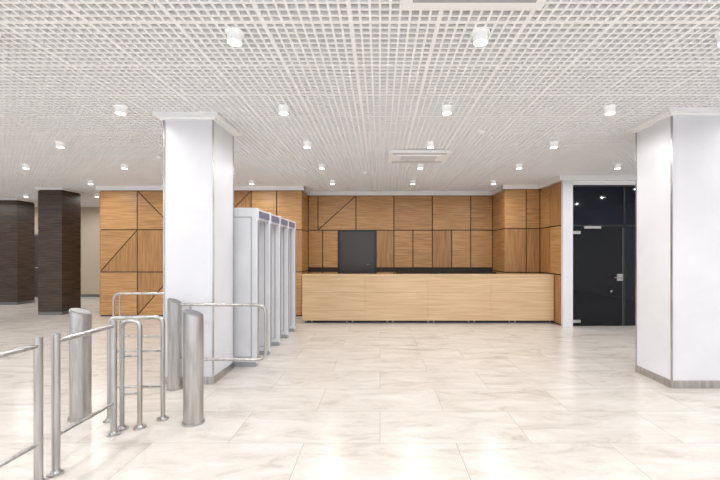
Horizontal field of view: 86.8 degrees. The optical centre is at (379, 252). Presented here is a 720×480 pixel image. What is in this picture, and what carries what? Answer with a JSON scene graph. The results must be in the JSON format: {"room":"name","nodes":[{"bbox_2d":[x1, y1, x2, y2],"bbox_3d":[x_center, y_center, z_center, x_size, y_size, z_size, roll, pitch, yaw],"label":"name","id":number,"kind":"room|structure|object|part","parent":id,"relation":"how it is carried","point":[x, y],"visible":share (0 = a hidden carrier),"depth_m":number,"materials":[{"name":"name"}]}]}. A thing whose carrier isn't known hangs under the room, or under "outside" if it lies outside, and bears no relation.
{"room":"lobby","nodes":[
{"label":"lobby","id":0,"kind":"room"},
{"bbox_2d":[35,207,100,293],"bbox_3d":[-10.315,-0.240,13.075,7.370,3.480,0.150,0,0,0],"label":"wall","id":1,"kind":"structure","parent":0,"point":[90,216],"depth_m":13.00,"materials":[{"name":"beige paint"}]},
{"bbox_2d":[35,234,38,296],"bbox_3d":[-11.925,0.420,12.939,1.070,2.160,0.121,0,0,0],"label":"door","id":2,"kind":"structure","parent":1,"relation":"in","point":[36,235],"depth_m":12.95,"materials":[{"name":"grey metal"}]},
{"bbox_2d":[81,294,99,296],"bbox_3d":[-10.315,1.455,12.990,7.370,0.090,0.020,0,0,0],"label":"baseboard","id":3,"kind":"structure","parent":1,"relation":"attached to","point":[82,295],"depth_m":12.98,"materials":[{"name":"silver metal"}]},
{"bbox_2d":[100,191,307,315],"bbox_3d":[-4.250,-0.240,11.000,4.800,3.480,4.000,0,0,0],"label":"wall","id":4,"kind":"structure","parent":0,"point":[131,222],"depth_m":9.00,"materials":[{"name":"brown wood"}]},
{"bbox_2d":[96,175,634,195],"bbox_3d":[0.655,-1.530,8.800,14.690,0.100,2.200,0,0,0],"label":"trim","id":5,"kind":"structure","parent":4,"relation":"attached to","point":[560,178],"depth_m":8.94,"materials":[{"name":"white paint"}]},
{"bbox_2d":[0,0,719,206],"bbox_3d":[-3.007,-1.688,4.497,22.015,0.223,17.024,0,0,0],"label":"ceiling","id":6,"kind":"structure","parent":0,"point":[359,80],"depth_m":3.59,"materials":[{"name":"white metal"}]},
{"bbox_2d":[21,164,30,168],"bbox_3d":[-6.320,-1.541,6.780,0.132,0.078,0.132,0,0,0],"label":"recessed light","id":7,"kind":"object","parent":6,"relation":"attached to","point":[24,166],"depth_m":6.75,"materials":[{"name":"white plastic"}]},
{"bbox_2d":[54,141,65,147],"bbox_3d":[-4.560,-1.541,5.420,0.132,0.078,0.132,0,0,0],"label":"recessed light","id":8,"kind":"object","parent":6,"relation":"attached to","point":[59,144],"depth_m":5.38,"materials":[{"name":"white plastic"}]},
{"bbox_2d":[113,104,127,114],"bbox_3d":[-2.800,-1.541,4.100,0.132,0.078,0.132,0,0,0],"label":"recessed light","id":9,"kind":"object","parent":6,"relation":"attached to","point":[119,109],"depth_m":4.06,"materials":[{"name":"white plastic"}]},
{"bbox_2d":[120,164,128,168],"bbox_3d":[-4.560,-1.541,6.780,0.132,0.078,0.132,0,0,0],"label":"recessed light","id":10,"kind":"object","parent":6,"relation":"attached to","point":[123,166],"depth_m":6.75,"materials":[{"name":"white plastic"}]},
{"bbox_2d":[225,27,243,46],"bbox_3d":[-1.040,-1.541,2.720,0.132,0.078,0.132,0,0,0],"label":"recessed light","id":11,"kind":"object","parent":6,"relation":"attached to","point":[235,35],"depth_m":2.68,"materials":[{"name":"white plastic"}]},
{"bbox_2d":[277,104,289,114],"bbox_3d":[-1.040,-1.541,4.100,0.132,0.078,0.132,0,0,0],"label":"recessed light","id":12,"kind":"object","parent":6,"relation":"attached to","point":[283,109],"depth_m":4.06,"materials":[{"name":"white plastic"}]},
{"bbox_2d":[303,141,311,148],"bbox_3d":[-1.040,-1.541,5.420,0.132,0.078,0.132,0,0,0],"label":"recessed light","id":13,"kind":"object","parent":6,"relation":"attached to","point":[306,144],"depth_m":5.38,"materials":[{"name":"white plastic"}]},
{"bbox_2d":[318,164,324,168],"bbox_3d":[-1.040,-1.541,6.780,0.132,0.078,0.132,0,0,0],"label":"recessed light","id":14,"kind":"object","parent":6,"relation":"attached to","point":[321,166],"depth_m":6.74,"materials":[{"name":"white plastic"}]},
{"bbox_2d":[388,149,451,162],"bbox_3d":[0.615,-1.546,6.125,0.970,0.060,0.710,0,0,0],"label":"air conditioning unit","id":15,"kind":"object","parent":6,"relation":"attached to","point":[394,155],"visible":1,"depth_m":5.96,"materials":[{"name":"white plastic"}]},
{"bbox_2d":[417,164,423,168],"bbox_3d":[0.720,-1.541,6.780,0.132,0.078,0.132,0,0,0],"label":"recessed light","id":16,"kind":"object","parent":6,"relation":"attached to","point":[419,166],"depth_m":6.74,"materials":[{"name":"white plastic"}]},
{"bbox_2d":[426,141,434,147],"bbox_3d":[0.720,-1.541,5.420,0.132,0.078,0.132,0,0,0],"label":"recessed light","id":17,"kind":"object","parent":6,"relation":"attached to","point":[430,144],"depth_m":5.38,"materials":[{"name":"white plastic"}]},
{"bbox_2d":[441,104,452,114],"bbox_3d":[0.720,-1.541,4.100,0.132,0.078,0.132,0,0,0],"label":"recessed light","id":18,"kind":"object","parent":6,"relation":"attached to","point":[447,108],"depth_m":4.06,"materials":[{"name":"white plastic"}]},
{"bbox_2d":[401,0,546,8],"bbox_3d":[0.575,-1.546,2.025,0.890,0.060,0.730,0,0,0],"label":"air conditioning unit","id":19,"kind":"object","parent":6,"relation":"attached to","point":[405,4],"visible":1,"depth_m":2.34,"materials":[{"name":"white plastic"}]},
{"bbox_2d":[471,27,489,46],"bbox_3d":[0.720,-1.541,2.720,0.132,0.078,0.132,0,0,0],"label":"ceiling light","id":20,"kind":"object","parent":6,"relation":"attached to","point":[480,35],"depth_m":2.69,"materials":[{"name":"white plastic"}]},
{"bbox_2d":[477,129,484,134],"bbox_3d":[1.300,-1.558,4.900,0.100,0.045,0.100,0,0,0],"label":"smoke detector","id":21,"kind":"object","parent":6,"relation":"attached to","point":[481,131],"visible":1,"depth_m":4.87,"materials":[{"name":"white plastic"}]},
{"bbox_2d":[515,164,522,168],"bbox_3d":[2.480,-1.541,6.780,0.132,0.078,0.132,0,0,0],"label":"recessed light","id":22,"kind":"object","parent":6,"relation":"attached to","point":[518,166],"depth_m":6.74,"materials":[{"name":"white plastic"}]},
{"bbox_2d":[549,141,558,148],"bbox_3d":[2.480,-1.541,5.420,0.132,0.078,0.132,0,0,0],"label":"recessed light","id":23,"kind":"object","parent":6,"relation":"attached to","point":[553,144],"depth_m":5.38,"materials":[{"name":"white plastic"}]},
{"bbox_2d":[603,104,616,114],"bbox_3d":[2.480,-1.541,4.100,0.132,0.078,0.132,0,0,0],"label":"recessed light","id":24,"kind":"object","parent":6,"relation":"attached to","point":[608,109],"depth_m":4.06,"materials":[{"name":"white plastic"}]},
{"bbox_2d":[614,164,621,168],"bbox_3d":[4.240,-1.541,6.780,0.132,0.078,0.132,0,0,0],"label":"recessed light","id":25,"kind":"object","parent":6,"relation":"attached to","point":[616,166],"depth_m":6.74,"materials":[{"name":"white plastic"}]},
{"bbox_2d":[714,31,719,46],"bbox_3d":[2.480,-1.541,2.720,0.132,0.078,0.132,0,0,0],"label":"recessed light","id":26,"kind":"object","parent":6,"relation":"attached to","point":[717,35],"depth_m":2.73,"materials":[{"name":"white plastic"}]},
{"bbox_2d":[0,297,719,479],"bbox_3d":[-3.000,1.550,4.500,22.000,0.100,17.000,0,0,0],"label":"floor","id":27,"kind":"structure","parent":0,"point":[332,401],"depth_m":3.57,"materials":[{"name":"tile"}]},
{"bbox_2d":[0,198,36,304],"bbox_3d":[-10.790,-0.040,11.275,0.660,3.080,0.630,0,0,0],"label":"wood column","id":28,"kind":"structure","parent":27,"relation":"on","point":[17,216],"depth_m":11.01,"materials":[{"name":"black wood"}]},
{"bbox_2d":[0,336,48,479],"bbox_3d":[-2.220,1.021,1.985,0.100,0.958,1.070,0,0,0],"label":"steel railing","id":29,"kind":"object","parent":27,"relation":"on","point":[37,346],"visible":1,"depth_m":2.45,"materials":[{"name":"silver metal"}]},
{"bbox_2d":[35,187,83,314],"bbox_3d":[-7.990,-0.040,9.490,0.660,3.080,0.660,0,0,0],"label":"wood column","id":30,"kind":"structure","parent":27,"relation":"on","point":[59,208],"depth_m":9.20,"materials":[{"name":"black wood"}]},
{"bbox_2d":[67,308,92,422],"bbox_3d":[-2.720,1.000,3.450,0.188,1.000,0.188,0,0,0],"label":"gate post","id":31,"kind":"object","parent":27,"relation":"on","point":[80,319],"visible":0.88,"depth_m":3.39,"materials":[{"name":"metal"}]},
{"bbox_2d":[46,318,120,477],"bbox_3d":[-2.200,1.021,2.860,0.100,0.958,0.660,0,0,0],"label":"steel railing","id":32,"kind":"object","parent":27,"relation":"on","point":[56,339],"visible":1,"depth_m":2.59,"materials":[{"name":"silver metal"}]},
{"bbox_2d":[117,319,146,430],"bbox_3d":[-2.130,1.030,3.250,0.241,0.939,0.099,0,0,-8],"label":"barrier","id":33,"kind":"object","parent":27,"relation":"on","point":[122,393],"visible":0.97,"depth_m":3.24,"materials":[{"name":"metal"}]},
{"bbox_2d":[103,315,168,422],"bbox_3d":[-2.190,1.030,3.415,0.561,0.939,0.101,0,0,-4],"label":"barrier","id":34,"kind":"object","parent":27,"relation":"on","point":[163,417],"visible":0.76,"depth_m":3.41,"materials":[{"name":"metal"}]},
{"bbox_2d":[112,292,162,336],"bbox_3d":[-3.152,1.000,5.350,1.229,1.000,0.164,0,0,0],"label":"gate","id":35,"kind":"object","parent":27,"relation":"on","point":[119,293],"visible":0.2,"depth_m":5.34,"materials":[{"name":"metal"}]},
{"bbox_2d":[181,309,204,427],"bbox_3d":[-1.650,1.000,3.360,0.188,1.000,0.188,0,0,0],"label":"gate post","id":36,"kind":"object","parent":27,"relation":"on","point":[193,320],"visible":1,"depth_m":3.29,"materials":[{"name":"metal"}]},
{"bbox_2d":[163,120,233,376],"bbox_3d":[-2.190,-0.040,4.645,0.576,3.080,0.606,0,0,0],"label":"shaft","id":37,"kind":"object","parent":27,"relation":"on","point":[198,155],"visible":0.79,"depth_m":4.35,"materials":[{"name":"paint"}]},
{"bbox_2d":[152,112,241,136],"bbox_3d":[-2.190,-1.550,4.645,0.730,0.060,0.760,0,0,0],"label":"crown molding","id":38,"kind":"structure","parent":37,"relation":"attached to","point":[215,116],"depth_m":4.32,"materials":[{"name":"white paint"}]},
{"bbox_2d":[165,362,233,383],"bbox_3d":[-2.190,1.458,4.645,0.584,0.085,0.614,0,0,0],"label":"plinth","id":39,"kind":"object","parent":27,"relation":"on","point":[207,380],"visible":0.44,"depth_m":4.44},
{"bbox_2d":[166,298,266,390],"bbox_3d":[-1.793,1.000,4.200,1.119,1.000,0.164,0,0,0],"label":"gate","id":40,"kind":"object","parent":27,"relation":"on","point":[174,306],"visible":0.96,"depth_m":4.15,"materials":[{"name":"metal"}]},
{"bbox_3d":[-2.270,1.001,4.200,0.164,0.998,0.164,0,0,0],"label":"post","id":41,"kind":"part","parent":40,"relation":"part of","materials":[{"name":"metal"}]},
{"bbox_3d":[-1.724,0.870,4.179,0.982,0.633,0.034,0,0,2],"label":"swing arm","id":42,"kind":"part","parent":40,"relation":"part of","materials":[{"name":"metal"}]},
{"bbox_2d":[234,208,269,366],"bbox_3d":[-1.908,0.450,5.308,0.584,2.100,0.595,0,0,0],"label":"metal detector","id":43,"kind":"object","parent":27,"relation":"on","point":[246,220],"visible":0.55,"depth_m":5.02,"materials":[{"name":"grey"}]},
{"bbox_3d":[-1.908,0.450,5.058,0.584,2.100,0.095,0,0,0],"label":"panel","id":44,"kind":"part","parent":43,"relation":"part of","materials":[{"name":"grey plastic"}]},
{"bbox_2d":[259,212,278,354],"bbox_3d":[-1.908,0.450,5.872,0.584,2.100,0.565,0,0,0],"label":"metal detector","id":45,"kind":"object","parent":27,"relation":"on","point":[265,228],"visible":0.38,"depth_m":5.60,"materials":[{"name":"grey"}]},
{"bbox_3d":[-1.908,0.450,5.638,0.584,2.100,0.095,0,0,0],"label":"panel","id":46,"kind":"part","parent":45,"relation":"part of","materials":[{"name":"grey plastic"}]},
{"bbox_2d":[272,216,287,345],"bbox_3d":[-1.908,0.450,6.423,0.584,2.100,0.565,0,0,0],"label":"metal detector","id":47,"kind":"object","parent":27,"relation":"on","point":[276,229],"visible":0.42,"depth_m":6.15,"materials":[{"name":"grey"}]},
{"bbox_3d":[-1.908,0.450,6.188,0.584,2.100,0.095,0,0,0],"label":"panel","id":48,"kind":"part","parent":47,"relation":"part of","materials":[{"name":"grey plastic"}]},
{"bbox_2d":[281,219,295,337],"bbox_3d":[-1.908,0.450,7.013,0.584,2.100,0.645,0,0,0],"label":"metal detector","id":49,"kind":"object","parent":27,"relation":"on","point":[288,234],"visible":0.48,"depth_m":6.71,"materials":[{"name":"grey"}]},
{"bbox_3d":[-1.908,0.450,6.737,0.584,2.100,0.095,0,0,0],"label":"panel","id":50,"kind":"part","parent":49,"relation":"part of","materials":[{"name":"grey plastic"}]},
{"bbox_3d":[-1.908,0.450,7.287,0.584,2.100,0.095,0,0,0],"label":"panel","id":51,"kind":"part","parent":49,"relation":"part of","materials":[{"name":"grey plastic"}]},
{"bbox_2d":[302,274,553,322],"bbox_3d":[1.018,0.980,8.438,5.375,1.040,0.705,0,0,0],"label":"reception desk","id":52,"kind":"object","parent":27,"relation":"on","point":[326,298],"visible":1,"depth_m":8.10,"materials":[{"name":"beige wood"}]},
{"bbox_2d":[302,274,553,275],"bbox_3d":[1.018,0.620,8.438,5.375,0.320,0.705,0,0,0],"label":"countertop","id":53,"kind":"structure","parent":52,"relation":"on","point":[302,274],"depth_m":8.09,"materials":[{"name":"brown wood"}]},
{"bbox_2d":[396,272,495,273],"bbox_3d":[1.630,0.990,9.545,2.460,1.020,0.470,0,0,0],"label":"base cabinet","id":54,"kind":"object","parent":27,"relation":"on","point":[396,272],"visible":0.12,"depth_m":9.35,"materials":[{"name":"black plastic"}]},
{"bbox_2d":[540,182,560,324],"bbox_3d":[3.810,-0.240,8.945,0.180,3.480,2.310,0,0,0],"label":"wall return","id":55,"kind":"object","parent":27,"relation":"on","point":[550,196],"depth_m":8.19,"materials":[{"name":"brown wood"}]},
{"bbox_2d":[561,180,572,326],"bbox_3d":[3.820,-0.040,7.760,0.200,3.080,0.080,0,0,0],"label":"wall pier","id":56,"kind":"object","parent":27,"relation":"on","point":[566,185],"depth_m":7.72,"materials":[{"name":"white paint"}]},
{"bbox_2d":[635,116,719,379],"bbox_3d":[3.530,-0.040,4.510,0.596,3.080,0.596,0,0,0],"label":"shaft","id":57,"kind":"object","parent":27,"relation":"on","point":[677,158],"visible":0.96,"depth_m":4.22,"materials":[{"name":"paint"}]},
{"bbox_2d":[625,108,719,132],"bbox_3d":[3.530,-1.550,4.510,0.750,0.060,0.750,0,0,0],"label":"crown molding","id":58,"kind":"structure","parent":57,"relation":"attached to","point":[669,112],"depth_m":4.20,"materials":[{"name":"white paint"}]},
{"bbox_2d":[635,365,719,387],"bbox_3d":[3.530,1.458,4.510,0.604,0.085,0.604,0,0,0],"label":"plinth","id":59,"kind":"object","parent":27,"relation":"on","point":[667,382],"visible":0.61,"depth_m":4.21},
{"bbox_2d":[308,196,492,273],"bbox_3d":[1.015,-0.240,9.950,5.770,3.480,0.300,0,0,0],"label":"wall recess","id":60,"kind":"structure","parent":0,"point":[414,233],"depth_m":9.80,"materials":[{"name":"brown wood"}]},
{"bbox_2d":[338,230,375,273],"bbox_3d":[-0.590,0.455,9.764,0.980,2.090,0.071,0,0,0],"label":"door","id":61,"kind":"structure","parent":60,"relation":"in","point":[356,248],"depth_m":9.79,"materials":[{"name":"black plastic"}]},
{"bbox_2d":[493,189,539,273],"bbox_3d":[3.310,-0.240,9.325,0.820,3.480,0.990,0,0,0],"label":"wall projection","id":62,"kind":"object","parent":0,"point":[516,212],"depth_m":8.83},
{"bbox_2d":[573,185,634,325],"bbox_3d":[5.960,0.050,7.857,4.080,2.900,0.065,0,0,0],"label":"window","id":63,"kind":"structure","parent":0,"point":[605,206],"depth_m":7.84,"materials":[{"name":"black glass"}]},
{"bbox_2d":[573,226,622,324],"bbox_3d":[4.468,0.465,7.777,1.036,2.030,0.095,0,0,0],"label":"door","id":64,"kind":"structure","parent":63,"relation":"in","point":[597,251],"depth_m":7.79,"materials":[{"name":"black glass"}]},
{"bbox_2d":[573,181,634,184],"bbox_3d":[5.950,-1.690,7.875,4.100,0.580,0.150,0,0,0],"label":"lintel","id":65,"kind":"object","parent":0,"point":[574,182],"depth_m":7.80,"materials":[{"name":"white paint"}]}
]}

